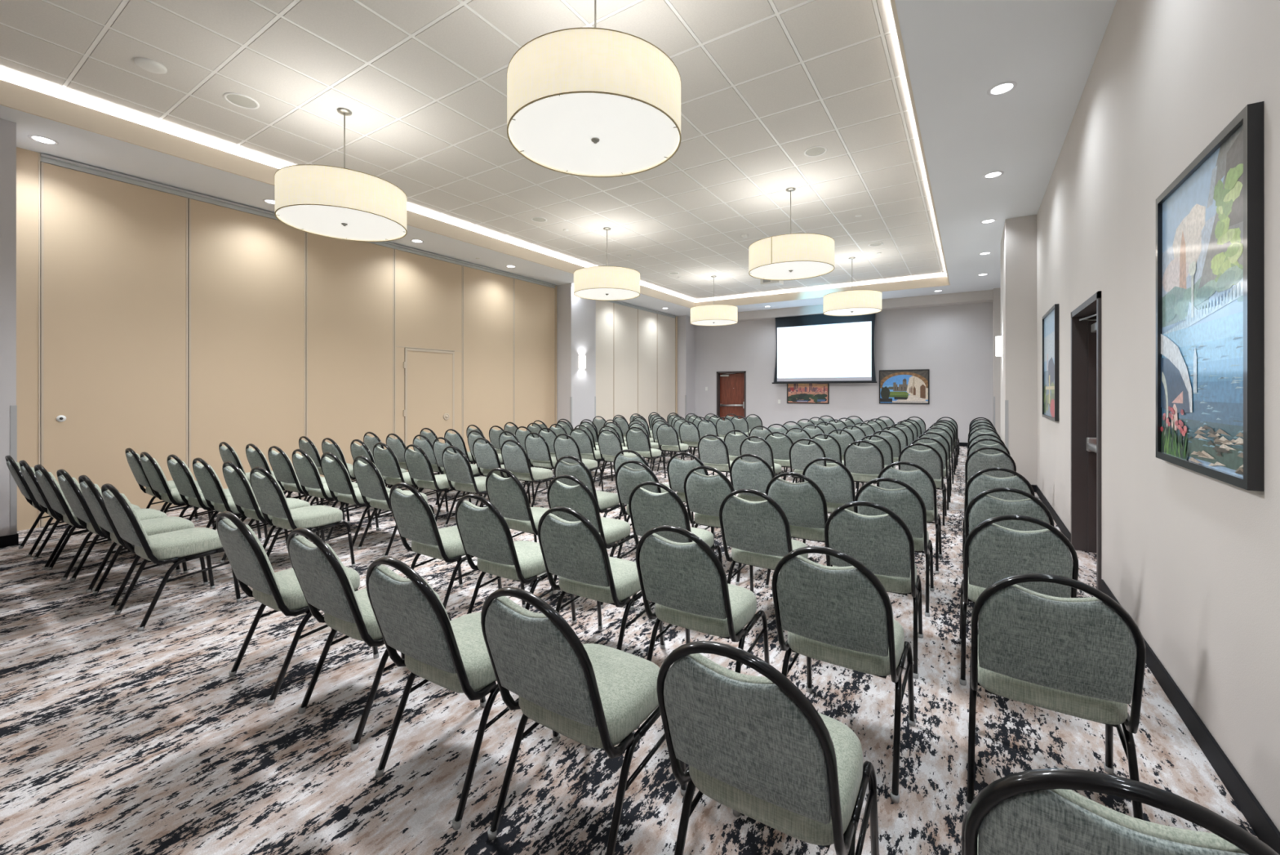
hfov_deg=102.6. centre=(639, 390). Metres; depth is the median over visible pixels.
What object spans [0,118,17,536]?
wall
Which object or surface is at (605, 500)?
banquet chair
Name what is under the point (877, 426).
banquet chair
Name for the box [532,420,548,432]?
banquet chair
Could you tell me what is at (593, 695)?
banquet chair
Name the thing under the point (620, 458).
banquet chair
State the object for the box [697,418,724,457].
banquet chair
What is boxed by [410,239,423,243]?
recessed light
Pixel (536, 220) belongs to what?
grille
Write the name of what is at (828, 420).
banquet chair
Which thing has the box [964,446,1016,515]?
banquet chair
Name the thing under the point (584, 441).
banquet chair
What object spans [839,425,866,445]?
banquet chair
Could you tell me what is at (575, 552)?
banquet chair
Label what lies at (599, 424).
banquet chair
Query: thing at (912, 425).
banquet chair
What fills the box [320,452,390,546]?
banquet chair
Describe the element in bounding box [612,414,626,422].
banquet chair
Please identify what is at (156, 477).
banquet chair
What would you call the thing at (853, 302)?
drum pendant
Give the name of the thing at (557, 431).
banquet chair
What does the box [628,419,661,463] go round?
banquet chair
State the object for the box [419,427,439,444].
banquet chair
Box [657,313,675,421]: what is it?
partition panel
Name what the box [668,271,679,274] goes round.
ceiling speaker
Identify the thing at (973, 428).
banquet chair
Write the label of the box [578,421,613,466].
banquet chair
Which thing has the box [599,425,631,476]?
banquet chair
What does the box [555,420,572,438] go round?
banquet chair
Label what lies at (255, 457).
banquet chair
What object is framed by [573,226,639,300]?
drum pendant
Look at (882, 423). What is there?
banquet chair
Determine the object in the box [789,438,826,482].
banquet chair
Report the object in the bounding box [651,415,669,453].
banquet chair
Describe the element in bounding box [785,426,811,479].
banquet chair
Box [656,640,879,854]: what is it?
banquet chair
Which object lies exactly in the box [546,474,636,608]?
banquet chair
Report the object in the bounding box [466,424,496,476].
banquet chair
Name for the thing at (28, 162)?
wall panel
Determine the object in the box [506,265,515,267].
recessed light
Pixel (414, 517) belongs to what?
banquet chair
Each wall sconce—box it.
[578,355,586,368]
[995,335,1002,356]
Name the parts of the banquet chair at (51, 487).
panel, backrest, leg, leg, seat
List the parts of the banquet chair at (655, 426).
panel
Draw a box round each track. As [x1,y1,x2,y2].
[40,153,556,288]
[604,300,676,318]
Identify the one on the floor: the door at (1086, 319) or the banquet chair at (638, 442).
the banquet chair at (638, 442)
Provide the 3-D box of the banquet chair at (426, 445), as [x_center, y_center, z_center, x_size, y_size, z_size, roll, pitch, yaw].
[-2.619,0.973,6.694,0.444,0.851,0.599,0,0,33]
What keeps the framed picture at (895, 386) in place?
attached to the wall at (954, 342)
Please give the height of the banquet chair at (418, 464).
0.853 m
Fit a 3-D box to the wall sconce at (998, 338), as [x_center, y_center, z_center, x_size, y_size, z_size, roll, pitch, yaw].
[5.596,-0.700,7.992,0.091,0.315,0.222,0,0,33]
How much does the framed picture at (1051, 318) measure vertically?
1.215 m
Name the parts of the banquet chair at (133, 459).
panel, leg, leg, seat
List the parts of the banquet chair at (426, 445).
panel, seat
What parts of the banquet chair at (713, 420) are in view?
panel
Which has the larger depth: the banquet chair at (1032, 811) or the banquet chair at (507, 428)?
the banquet chair at (507, 428)
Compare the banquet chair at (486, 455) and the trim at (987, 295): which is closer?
the banquet chair at (486, 455)
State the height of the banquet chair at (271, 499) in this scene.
0.853 m
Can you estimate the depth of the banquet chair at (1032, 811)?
0.76 m
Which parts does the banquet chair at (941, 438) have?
panel, leg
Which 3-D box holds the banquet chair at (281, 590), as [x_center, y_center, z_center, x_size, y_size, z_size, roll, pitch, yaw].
[-1.721,0.974,2.570,0.453,0.853,0.602,0,0,33]
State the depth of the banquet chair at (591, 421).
9.96 m
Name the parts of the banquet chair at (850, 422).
panel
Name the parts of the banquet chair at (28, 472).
panel, leg, seat, leg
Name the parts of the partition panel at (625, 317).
edge trim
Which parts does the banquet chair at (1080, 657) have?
leg, leg, seat, backrest, panel, leg, leg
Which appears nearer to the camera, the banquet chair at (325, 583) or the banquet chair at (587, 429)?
the banquet chair at (325, 583)
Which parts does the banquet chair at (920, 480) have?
panel, backrest, seat, leg, leg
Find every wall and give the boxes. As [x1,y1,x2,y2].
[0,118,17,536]
[695,302,992,442]
[1036,0,1279,831]
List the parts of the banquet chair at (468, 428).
panel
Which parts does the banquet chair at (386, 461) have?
leg, panel, seat, leg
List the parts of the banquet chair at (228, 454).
panel, backrest, seat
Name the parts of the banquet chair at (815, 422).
panel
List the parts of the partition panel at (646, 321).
edge trim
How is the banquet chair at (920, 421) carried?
on the floor
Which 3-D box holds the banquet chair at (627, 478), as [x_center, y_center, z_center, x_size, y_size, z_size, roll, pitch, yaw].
[0.100,0.974,4.287,0.453,0.853,0.602,0,0,33]
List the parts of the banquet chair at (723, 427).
panel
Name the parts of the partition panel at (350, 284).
edge trim, edge trim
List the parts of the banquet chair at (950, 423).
panel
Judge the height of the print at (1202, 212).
1.155 m
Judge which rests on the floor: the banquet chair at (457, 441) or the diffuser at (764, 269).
the banquet chair at (457, 441)
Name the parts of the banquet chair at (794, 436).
panel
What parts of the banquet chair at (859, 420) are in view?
panel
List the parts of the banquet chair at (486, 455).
panel, seat, leg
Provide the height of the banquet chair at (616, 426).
0.851 m
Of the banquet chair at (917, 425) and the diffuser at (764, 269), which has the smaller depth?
the diffuser at (764, 269)
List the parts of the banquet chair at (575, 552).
leg, backrest, panel, leg, seat, leg, seat rail, leg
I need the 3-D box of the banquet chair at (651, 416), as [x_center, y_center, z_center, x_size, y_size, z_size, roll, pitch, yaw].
[0.520,0.973,12.428,0.444,0.851,0.599,0,0,33]
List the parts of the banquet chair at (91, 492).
backrest, panel, leg, leg, seat, leg, leg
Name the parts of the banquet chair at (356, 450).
panel, seat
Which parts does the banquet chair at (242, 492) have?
panel, backrest, leg, leg, seat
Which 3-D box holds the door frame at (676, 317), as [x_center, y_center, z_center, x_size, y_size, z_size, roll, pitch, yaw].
[1.127,-0.520,16.663,0.158,3.840,0.100,0,0,33]
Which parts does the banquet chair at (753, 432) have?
panel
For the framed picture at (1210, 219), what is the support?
attached to the wall at (1193, 557)
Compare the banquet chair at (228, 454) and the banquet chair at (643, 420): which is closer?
the banquet chair at (228, 454)
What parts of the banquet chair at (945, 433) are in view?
panel, leg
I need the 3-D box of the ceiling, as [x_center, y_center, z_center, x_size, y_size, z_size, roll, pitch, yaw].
[0.053,-2.761,6.858,7.510,0.058,16.980,0,0,33]
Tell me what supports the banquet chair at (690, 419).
on the floor
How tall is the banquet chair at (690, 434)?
0.851 m
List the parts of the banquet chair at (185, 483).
panel, backrest, leg, seat, leg, leg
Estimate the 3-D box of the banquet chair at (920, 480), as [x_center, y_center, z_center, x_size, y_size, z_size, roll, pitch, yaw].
[2.208,0.974,4.211,0.453,0.853,0.602,0,0,33]
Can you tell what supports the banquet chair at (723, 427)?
on the floor
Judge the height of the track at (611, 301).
0.080 m
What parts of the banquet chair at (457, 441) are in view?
panel, seat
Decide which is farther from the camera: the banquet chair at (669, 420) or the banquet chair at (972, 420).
the banquet chair at (669, 420)
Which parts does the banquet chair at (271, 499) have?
panel, backrest, leg, leg, seat, leg, seat rail, leg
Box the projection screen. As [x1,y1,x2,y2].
[772,313,876,383]
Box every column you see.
[556,283,595,428]
[677,315,695,418]
[1000,214,1036,484]
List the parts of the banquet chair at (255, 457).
panel, backrest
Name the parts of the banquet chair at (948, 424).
panel, leg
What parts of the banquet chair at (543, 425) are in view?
panel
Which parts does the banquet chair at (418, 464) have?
panel, seat, leg, leg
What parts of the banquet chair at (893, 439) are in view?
panel, seat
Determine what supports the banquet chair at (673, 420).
on the floor
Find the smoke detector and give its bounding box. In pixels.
[741,234,748,238]
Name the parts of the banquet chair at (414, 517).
leg, panel, backrest, seat, leg, leg, leg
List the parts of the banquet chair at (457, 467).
leg, panel, seat, leg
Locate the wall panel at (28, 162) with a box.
[16,146,40,530]
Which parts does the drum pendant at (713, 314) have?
stem, lamp shade, trim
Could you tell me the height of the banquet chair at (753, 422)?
0.851 m
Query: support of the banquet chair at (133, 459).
on the floor
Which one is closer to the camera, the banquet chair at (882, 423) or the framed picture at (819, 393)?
the banquet chair at (882, 423)
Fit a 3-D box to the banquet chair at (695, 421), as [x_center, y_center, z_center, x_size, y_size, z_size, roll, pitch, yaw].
[1.436,0.973,11.230,0.444,0.851,0.599,0,0,31]
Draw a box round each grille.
[226,94,256,107]
[532,217,546,222]
[869,243,881,245]
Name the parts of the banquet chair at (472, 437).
panel, seat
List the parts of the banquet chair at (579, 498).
leg, backrest, panel, leg, seat, seat rail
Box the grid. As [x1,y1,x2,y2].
[0,0,943,301]
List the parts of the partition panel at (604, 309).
edge trim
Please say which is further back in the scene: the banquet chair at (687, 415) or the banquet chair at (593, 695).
the banquet chair at (687, 415)
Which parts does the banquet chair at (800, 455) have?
seat, panel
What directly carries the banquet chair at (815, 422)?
on the floor
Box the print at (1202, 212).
[1160,124,1243,477]
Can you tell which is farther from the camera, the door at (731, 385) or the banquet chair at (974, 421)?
the door at (731, 385)
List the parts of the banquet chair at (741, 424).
panel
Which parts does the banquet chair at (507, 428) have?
panel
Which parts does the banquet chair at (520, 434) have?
panel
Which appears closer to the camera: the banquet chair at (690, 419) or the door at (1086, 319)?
the door at (1086, 319)
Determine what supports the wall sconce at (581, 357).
attached to the column at (575, 316)
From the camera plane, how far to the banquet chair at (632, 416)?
12.58 m
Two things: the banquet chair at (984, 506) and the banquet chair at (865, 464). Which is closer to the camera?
the banquet chair at (984, 506)
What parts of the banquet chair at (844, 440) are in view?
panel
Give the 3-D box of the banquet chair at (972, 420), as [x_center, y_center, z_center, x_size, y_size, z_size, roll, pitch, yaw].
[7.281,0.973,10.944,0.444,0.851,0.599,0,0,33]
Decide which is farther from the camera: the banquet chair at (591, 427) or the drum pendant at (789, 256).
the banquet chair at (591, 427)
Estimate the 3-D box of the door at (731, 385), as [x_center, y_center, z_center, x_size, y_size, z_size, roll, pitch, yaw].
[2.962,0.385,16.466,0.995,2.030,0.220,0,0,33]
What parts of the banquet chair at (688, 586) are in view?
leg, backrest, panel, leg, seat, leg, seat rail, leg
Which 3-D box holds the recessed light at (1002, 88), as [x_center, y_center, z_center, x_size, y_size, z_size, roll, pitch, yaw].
[2.921,-2.437,4.137,0.200,0.006,0.200,0,0,33]
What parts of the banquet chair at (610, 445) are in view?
leg, panel, seat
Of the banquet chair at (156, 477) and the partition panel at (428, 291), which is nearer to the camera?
the banquet chair at (156, 477)
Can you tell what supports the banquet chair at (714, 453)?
on the floor
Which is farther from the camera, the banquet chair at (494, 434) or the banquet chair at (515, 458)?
the banquet chair at (494, 434)
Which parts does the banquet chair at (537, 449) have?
panel, seat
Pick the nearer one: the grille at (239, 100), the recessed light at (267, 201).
the grille at (239, 100)
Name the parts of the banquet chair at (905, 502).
panel, backrest, seat, leg, leg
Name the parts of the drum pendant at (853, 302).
stem, lamp shade, trim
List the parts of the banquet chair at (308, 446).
panel, backrest, seat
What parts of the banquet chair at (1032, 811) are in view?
leg, backrest, panel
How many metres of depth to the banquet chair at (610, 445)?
7.39 m
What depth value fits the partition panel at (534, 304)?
11.22 m
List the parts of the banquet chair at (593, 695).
leg, backrest, panel, seat, leg, seat rail, leg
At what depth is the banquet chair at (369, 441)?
6.91 m
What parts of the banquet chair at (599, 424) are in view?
panel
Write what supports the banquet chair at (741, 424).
on the floor
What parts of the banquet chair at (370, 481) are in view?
leg, panel, backrest, leg, seat, leg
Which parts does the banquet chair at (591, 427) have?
panel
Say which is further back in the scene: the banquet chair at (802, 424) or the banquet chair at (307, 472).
the banquet chair at (802, 424)
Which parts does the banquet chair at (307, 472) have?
panel, backrest, leg, leg, seat, leg, leg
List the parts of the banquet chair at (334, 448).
panel, backrest, seat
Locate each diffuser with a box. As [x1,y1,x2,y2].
[275,204,405,239]
[509,93,679,174]
[574,288,639,299]
[690,320,737,324]
[750,261,833,279]
[824,307,880,315]
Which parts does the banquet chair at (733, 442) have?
seat, panel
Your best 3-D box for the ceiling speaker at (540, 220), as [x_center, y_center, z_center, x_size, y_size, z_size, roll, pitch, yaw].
[-1.607,-2.728,8.167,0.250,0.008,0.250,0,0,33]
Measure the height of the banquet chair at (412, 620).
0.853 m
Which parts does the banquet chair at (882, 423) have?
panel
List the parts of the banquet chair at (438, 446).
panel, seat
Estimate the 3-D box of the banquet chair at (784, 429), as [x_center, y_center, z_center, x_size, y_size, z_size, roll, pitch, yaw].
[2.450,0.973,8.873,0.444,0.851,0.599,0,0,31]
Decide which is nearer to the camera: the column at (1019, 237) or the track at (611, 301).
the column at (1019, 237)
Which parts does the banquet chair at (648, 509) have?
backrest, panel, seat, leg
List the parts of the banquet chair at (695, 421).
panel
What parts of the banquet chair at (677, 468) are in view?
seat, panel, leg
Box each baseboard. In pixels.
[0,533,18,547]
[956,441,968,446]
[1031,484,1035,492]
[1035,484,1071,542]
[1101,578,1279,854]
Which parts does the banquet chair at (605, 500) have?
backrest, panel, leg, seat, seat rail, leg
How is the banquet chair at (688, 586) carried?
on the floor
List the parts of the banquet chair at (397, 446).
panel, seat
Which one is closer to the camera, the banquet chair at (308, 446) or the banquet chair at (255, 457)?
the banquet chair at (255, 457)
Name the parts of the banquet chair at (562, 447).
panel, seat, leg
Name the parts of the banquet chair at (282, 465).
panel, backrest, leg, seat, leg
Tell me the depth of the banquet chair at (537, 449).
6.84 m
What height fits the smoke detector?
0.048 m
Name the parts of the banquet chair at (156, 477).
panel, backrest, leg, seat, leg, leg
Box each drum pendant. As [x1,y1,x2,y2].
[274,107,407,241]
[506,0,680,177]
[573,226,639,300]
[690,275,737,325]
[748,187,834,279]
[822,257,881,315]
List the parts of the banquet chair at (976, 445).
panel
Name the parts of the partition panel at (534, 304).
edge trim, edge trim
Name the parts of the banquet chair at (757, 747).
leg, panel, backrest, seat, leg, seat rail, leg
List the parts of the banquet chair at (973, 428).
panel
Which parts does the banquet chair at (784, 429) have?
panel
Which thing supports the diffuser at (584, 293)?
attached to the drum pendant at (606, 282)
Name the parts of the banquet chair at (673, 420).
panel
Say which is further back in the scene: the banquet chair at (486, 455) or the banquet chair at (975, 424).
the banquet chair at (975, 424)
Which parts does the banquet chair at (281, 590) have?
panel, leg, backrest, leg, seat, leg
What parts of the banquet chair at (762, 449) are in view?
panel, seat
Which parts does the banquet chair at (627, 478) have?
leg, seat, backrest, panel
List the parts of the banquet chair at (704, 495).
backrest, seat, panel, leg, leg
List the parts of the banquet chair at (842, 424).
panel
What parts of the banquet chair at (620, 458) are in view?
panel, seat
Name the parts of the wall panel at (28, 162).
edge trim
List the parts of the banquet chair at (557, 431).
panel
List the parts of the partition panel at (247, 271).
edge trim, edge trim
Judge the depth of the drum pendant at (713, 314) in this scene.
11.78 m
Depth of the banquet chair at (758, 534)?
2.92 m
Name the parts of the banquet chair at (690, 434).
panel, seat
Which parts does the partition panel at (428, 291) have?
edge trim, pass door, head trim, edge trim, recessed pull, edge trim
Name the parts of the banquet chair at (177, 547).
panel, backrest, leg, leg, seat, seat rail, leg, leg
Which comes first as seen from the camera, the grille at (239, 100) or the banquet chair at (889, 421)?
the grille at (239, 100)
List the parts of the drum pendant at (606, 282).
stem, lamp shade, trim, trim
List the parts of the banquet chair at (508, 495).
backrest, panel, seat, leg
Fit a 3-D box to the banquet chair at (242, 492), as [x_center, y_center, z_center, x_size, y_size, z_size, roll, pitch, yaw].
[-3.053,0.974,4.239,0.453,0.853,0.602,0,0,34]
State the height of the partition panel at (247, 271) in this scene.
3.750 m
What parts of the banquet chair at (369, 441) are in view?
panel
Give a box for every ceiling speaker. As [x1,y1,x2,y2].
[222,92,259,109]
[531,217,546,222]
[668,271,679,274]
[804,146,826,156]
[868,242,883,246]
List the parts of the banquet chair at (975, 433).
panel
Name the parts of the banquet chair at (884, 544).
panel, backrest, seat, leg, seat rail, leg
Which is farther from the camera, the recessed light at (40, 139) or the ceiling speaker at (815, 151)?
the ceiling speaker at (815, 151)
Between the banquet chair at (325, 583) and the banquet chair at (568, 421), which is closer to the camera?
the banquet chair at (325, 583)
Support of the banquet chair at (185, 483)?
on the floor
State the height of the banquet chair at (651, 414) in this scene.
0.851 m
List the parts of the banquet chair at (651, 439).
panel, seat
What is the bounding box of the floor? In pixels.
[0,445,1257,854]
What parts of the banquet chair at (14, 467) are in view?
panel, leg, leg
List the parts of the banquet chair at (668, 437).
leg, panel, seat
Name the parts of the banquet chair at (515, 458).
panel, seat, leg, leg, seat rail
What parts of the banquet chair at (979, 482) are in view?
leg, leg, backrest, panel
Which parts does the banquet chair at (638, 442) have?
panel, seat, leg, leg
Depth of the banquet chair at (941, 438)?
6.83 m
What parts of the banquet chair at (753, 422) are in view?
panel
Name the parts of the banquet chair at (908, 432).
panel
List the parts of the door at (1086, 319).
closer arm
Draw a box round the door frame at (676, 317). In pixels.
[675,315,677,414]
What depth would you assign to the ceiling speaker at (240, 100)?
4.82 m
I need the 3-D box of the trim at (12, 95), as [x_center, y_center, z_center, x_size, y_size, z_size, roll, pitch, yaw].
[0.053,-2.541,6.858,6.550,0.208,16.020,0,0,33]
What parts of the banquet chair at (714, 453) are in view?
panel, seat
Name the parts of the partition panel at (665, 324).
edge trim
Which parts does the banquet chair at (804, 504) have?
leg, backrest, panel, seat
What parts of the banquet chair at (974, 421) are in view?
panel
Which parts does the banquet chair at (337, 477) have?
leg, panel, backrest, leg, seat, leg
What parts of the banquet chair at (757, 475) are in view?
backrest, seat, panel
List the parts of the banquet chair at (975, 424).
panel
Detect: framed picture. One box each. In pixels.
[786,383,829,404]
[879,368,929,404]
[1042,303,1058,421]
[1155,101,1263,491]
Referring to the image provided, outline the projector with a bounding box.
[760,279,783,286]
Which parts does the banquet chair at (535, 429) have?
panel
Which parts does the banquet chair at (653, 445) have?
panel, seat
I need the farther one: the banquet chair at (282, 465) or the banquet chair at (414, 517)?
the banquet chair at (282, 465)
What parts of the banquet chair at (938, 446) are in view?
panel, seat, leg, leg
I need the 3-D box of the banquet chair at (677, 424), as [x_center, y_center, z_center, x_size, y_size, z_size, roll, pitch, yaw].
[0.985,0.973,10.498,0.444,0.851,0.599,0,0,34]
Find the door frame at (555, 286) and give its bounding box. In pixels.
[555,286,556,426]
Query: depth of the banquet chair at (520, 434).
8.02 m
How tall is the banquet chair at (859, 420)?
0.851 m
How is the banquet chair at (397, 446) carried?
on the floor
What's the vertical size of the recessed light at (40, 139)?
0.006 m
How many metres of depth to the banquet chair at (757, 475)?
4.51 m
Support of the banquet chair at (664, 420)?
on the floor
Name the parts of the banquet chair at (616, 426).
panel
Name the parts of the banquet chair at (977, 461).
panel, backrest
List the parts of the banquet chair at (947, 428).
panel, leg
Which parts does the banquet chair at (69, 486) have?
backrest, panel, leg, leg, seat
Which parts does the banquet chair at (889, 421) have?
panel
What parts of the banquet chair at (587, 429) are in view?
panel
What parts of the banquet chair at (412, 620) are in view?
leg, panel, backrest, seat, leg, leg, leg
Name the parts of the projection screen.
tension cord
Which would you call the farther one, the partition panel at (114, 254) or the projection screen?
the projection screen
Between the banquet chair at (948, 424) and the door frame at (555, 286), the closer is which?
the banquet chair at (948, 424)
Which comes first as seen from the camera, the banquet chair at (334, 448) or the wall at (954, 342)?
the banquet chair at (334, 448)
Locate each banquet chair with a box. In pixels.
[4,455,111,557]
[18,459,131,569]
[34,464,140,580]
[56,468,181,593]
[78,475,208,608]
[101,483,241,631]
[124,447,212,526]
[139,451,214,528]
[167,453,262,540]
[192,457,288,563]
[216,511,379,706]
[218,441,290,519]
[222,461,319,549]
[245,443,319,526]
[249,466,355,568]
[267,445,346,525]
[287,527,451,750]
[292,448,372,538]
[298,435,355,505]
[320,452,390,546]
[321,437,356,510]
[350,439,406,510]
[352,455,435,556]
[363,431,417,488]
[365,556,559,829]
[373,442,440,515]
[386,433,439,475]
[389,481,502,608]
[404,444,471,521]
[413,434,448,501]
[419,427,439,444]
[432,436,483,504]
[441,445,487,526]
[444,428,475,464]
[455,493,577,623]
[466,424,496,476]
[467,430,503,464]
[472,437,530,505]
[480,586,687,854]
[485,467,551,590]
[488,425,507,453]
[498,431,547,488]
[501,439,554,506]
[503,422,519,435]
[515,426,534,452]
[524,431,556,493]
[526,422,546,468]
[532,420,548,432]
[537,427,558,456]
[537,506,665,649]
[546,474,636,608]
[548,423,568,470]
[553,433,603,491]
[554,455,628,543]
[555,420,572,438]
[557,418,573,429]
[568,427,613,481]
[573,424,612,475]
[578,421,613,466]
[579,418,598,436]
[592,415,605,434]
[597,429,636,485]
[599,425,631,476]
[603,419,626,440]
[603,422,626,462]
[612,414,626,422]
[613,416,628,436]
[613,448,670,519]
[615,460,661,557]
[625,426,666,477]
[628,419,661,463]
[628,422,663,468]
[628,480,722,609]
[630,413,652,430]
[632,414,652,433]
[632,417,662,452]
[635,524,769,672]
[648,412,658,426]
[648,413,661,430]
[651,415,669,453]
[652,417,683,457]
[652,420,684,464]
[656,422,692,471]
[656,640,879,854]
[666,412,683,443]
[666,452,714,532]
[667,413,680,426]
[671,416,690,453]
[673,417,697,459]
[679,421,700,457]
[684,413,697,420]
[684,465,742,585]
[687,414,702,448]
[692,416,709,454]
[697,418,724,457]
[697,434,734,475]
[704,413,718,421]
[708,414,723,436]
[715,417,739,437]
[719,488,814,592]
[724,413,738,420]
[724,429,751,476]
[729,453,795,539]
[730,415,750,436]
[739,435,785,479]
[745,413,764,431]
[749,425,785,472]
[764,431,797,482]
[764,471,832,588]
[768,423,791,471]
[771,546,915,803]
[782,421,802,432]
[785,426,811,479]
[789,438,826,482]
[795,418,815,428]
[800,424,826,439]
[801,457,857,543]
[807,417,826,425]
[808,433,844,466]
[814,421,837,436]
[817,415,835,424]
[824,501,923,678]
[826,418,848,434]
[826,428,862,488]
[835,417,854,429]
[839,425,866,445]
[843,440,884,483]
[844,415,863,426]
[850,422,875,439]
[853,477,934,616]
[856,435,895,493]
[860,419,882,434]
[866,417,888,429]
[868,430,901,465]
[875,416,894,426]
[876,461,942,573]
[879,426,907,452]
[887,422,914,447]
[894,420,918,439]
[897,443,946,524]
[900,418,921,436]
[906,416,925,434]
[910,436,951,509]
[916,431,951,496]
[923,426,953,484]
[927,423,955,474]
[932,421,957,468]
[936,419,958,461]
[937,416,959,454]
[958,514,1078,685]
[960,767,1279,854]
[961,466,1035,577]
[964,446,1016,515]
[964,487,1054,623]
[964,573,1146,819]
[966,438,1010,505]
[967,433,1005,449]
[968,417,991,426]
[968,418,993,429]
[968,421,996,431]
[968,424,997,436]
[968,427,1000,443]
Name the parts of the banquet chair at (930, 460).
panel, seat, leg, leg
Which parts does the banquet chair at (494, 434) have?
panel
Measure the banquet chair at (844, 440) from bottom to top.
0.851 m
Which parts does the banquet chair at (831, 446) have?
panel, seat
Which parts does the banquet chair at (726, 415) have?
panel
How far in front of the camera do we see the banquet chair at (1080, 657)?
1.57 m
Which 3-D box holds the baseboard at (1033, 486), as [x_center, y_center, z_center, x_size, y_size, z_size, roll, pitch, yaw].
[5.331,1.350,7.181,0.367,0.100,0.012,0,0,33]
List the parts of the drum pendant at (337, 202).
lamp shade, trim, trim, stem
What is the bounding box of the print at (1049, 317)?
[1044,309,1054,417]
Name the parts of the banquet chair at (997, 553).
leg, leg, seat, backrest, panel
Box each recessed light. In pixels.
[27,134,58,145]
[262,199,275,204]
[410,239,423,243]
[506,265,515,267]
[977,251,991,254]
[979,218,996,223]
[982,170,1004,178]
[986,80,1017,96]
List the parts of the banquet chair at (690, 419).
panel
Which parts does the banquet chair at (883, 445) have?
panel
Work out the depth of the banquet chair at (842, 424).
9.95 m
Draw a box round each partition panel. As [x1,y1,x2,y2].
[40,161,188,526]
[188,198,306,488]
[306,231,394,480]
[394,248,462,471]
[462,266,514,462]
[514,278,555,431]
[595,300,613,422]
[613,302,637,424]
[637,308,657,427]
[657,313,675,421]
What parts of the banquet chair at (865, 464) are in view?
panel, seat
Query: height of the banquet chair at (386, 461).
0.853 m
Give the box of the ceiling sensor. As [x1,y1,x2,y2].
[133,57,167,74]
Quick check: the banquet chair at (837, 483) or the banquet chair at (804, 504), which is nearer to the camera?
the banquet chair at (804, 504)
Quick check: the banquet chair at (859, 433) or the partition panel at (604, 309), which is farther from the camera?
the partition panel at (604, 309)
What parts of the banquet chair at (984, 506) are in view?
panel, backrest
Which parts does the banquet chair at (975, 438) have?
panel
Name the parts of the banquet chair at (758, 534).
leg, backrest, leg, panel, seat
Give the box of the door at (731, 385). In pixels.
[716,370,746,420]
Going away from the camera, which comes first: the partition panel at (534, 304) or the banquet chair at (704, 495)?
the banquet chair at (704, 495)
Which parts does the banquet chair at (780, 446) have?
panel, seat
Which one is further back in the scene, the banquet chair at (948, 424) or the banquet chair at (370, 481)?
the banquet chair at (948, 424)
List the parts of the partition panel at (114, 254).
edge trim, edge trim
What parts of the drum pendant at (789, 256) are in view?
stem, lamp shade, trim, trim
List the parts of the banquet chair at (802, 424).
panel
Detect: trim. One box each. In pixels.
[0,0,950,308]
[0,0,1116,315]
[689,289,993,324]
[702,275,946,302]
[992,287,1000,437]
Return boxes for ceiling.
[0,0,946,302]
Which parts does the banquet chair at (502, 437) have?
panel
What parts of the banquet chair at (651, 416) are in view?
panel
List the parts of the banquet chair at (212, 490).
panel, backrest, seat, leg, leg, leg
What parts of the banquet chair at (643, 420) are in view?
panel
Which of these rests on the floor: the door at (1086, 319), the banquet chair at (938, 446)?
the banquet chair at (938, 446)
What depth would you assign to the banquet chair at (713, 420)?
11.66 m
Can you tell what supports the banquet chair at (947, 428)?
on the floor
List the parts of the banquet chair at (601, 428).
panel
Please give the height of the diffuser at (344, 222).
0.011 m
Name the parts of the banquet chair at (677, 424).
panel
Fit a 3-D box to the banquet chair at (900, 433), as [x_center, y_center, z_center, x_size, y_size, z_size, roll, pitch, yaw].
[4.091,0.973,8.230,0.444,0.851,0.599,0,0,34]
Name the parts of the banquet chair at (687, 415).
panel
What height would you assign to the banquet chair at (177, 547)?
0.853 m
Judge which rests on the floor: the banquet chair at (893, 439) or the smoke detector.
the banquet chair at (893, 439)
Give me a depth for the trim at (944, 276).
13.65 m
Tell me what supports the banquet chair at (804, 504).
on the floor
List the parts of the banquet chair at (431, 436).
panel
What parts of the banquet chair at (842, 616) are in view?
leg, leg, panel, backrest, seat, leg, seat rail, leg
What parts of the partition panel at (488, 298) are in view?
edge trim, edge trim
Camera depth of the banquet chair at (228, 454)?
5.51 m
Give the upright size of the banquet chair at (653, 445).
0.851 m
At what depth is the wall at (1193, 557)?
2.37 m
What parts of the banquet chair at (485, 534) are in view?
backrest, leg, panel, seat, leg, leg, seat rail, leg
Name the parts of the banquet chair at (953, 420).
panel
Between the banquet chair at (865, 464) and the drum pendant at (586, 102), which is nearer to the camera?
the drum pendant at (586, 102)
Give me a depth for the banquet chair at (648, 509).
3.14 m
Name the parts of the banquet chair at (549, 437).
panel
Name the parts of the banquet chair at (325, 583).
leg, panel, backrest, leg, seat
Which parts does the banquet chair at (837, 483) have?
panel, backrest, seat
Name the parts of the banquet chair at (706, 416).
panel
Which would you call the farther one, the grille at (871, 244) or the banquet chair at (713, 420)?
the banquet chair at (713, 420)
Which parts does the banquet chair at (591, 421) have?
panel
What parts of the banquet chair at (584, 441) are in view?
panel, seat, leg, leg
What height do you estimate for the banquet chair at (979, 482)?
0.853 m
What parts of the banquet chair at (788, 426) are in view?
panel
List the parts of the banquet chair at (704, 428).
panel, seat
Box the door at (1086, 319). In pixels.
[1071,290,1101,591]
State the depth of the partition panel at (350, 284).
7.87 m

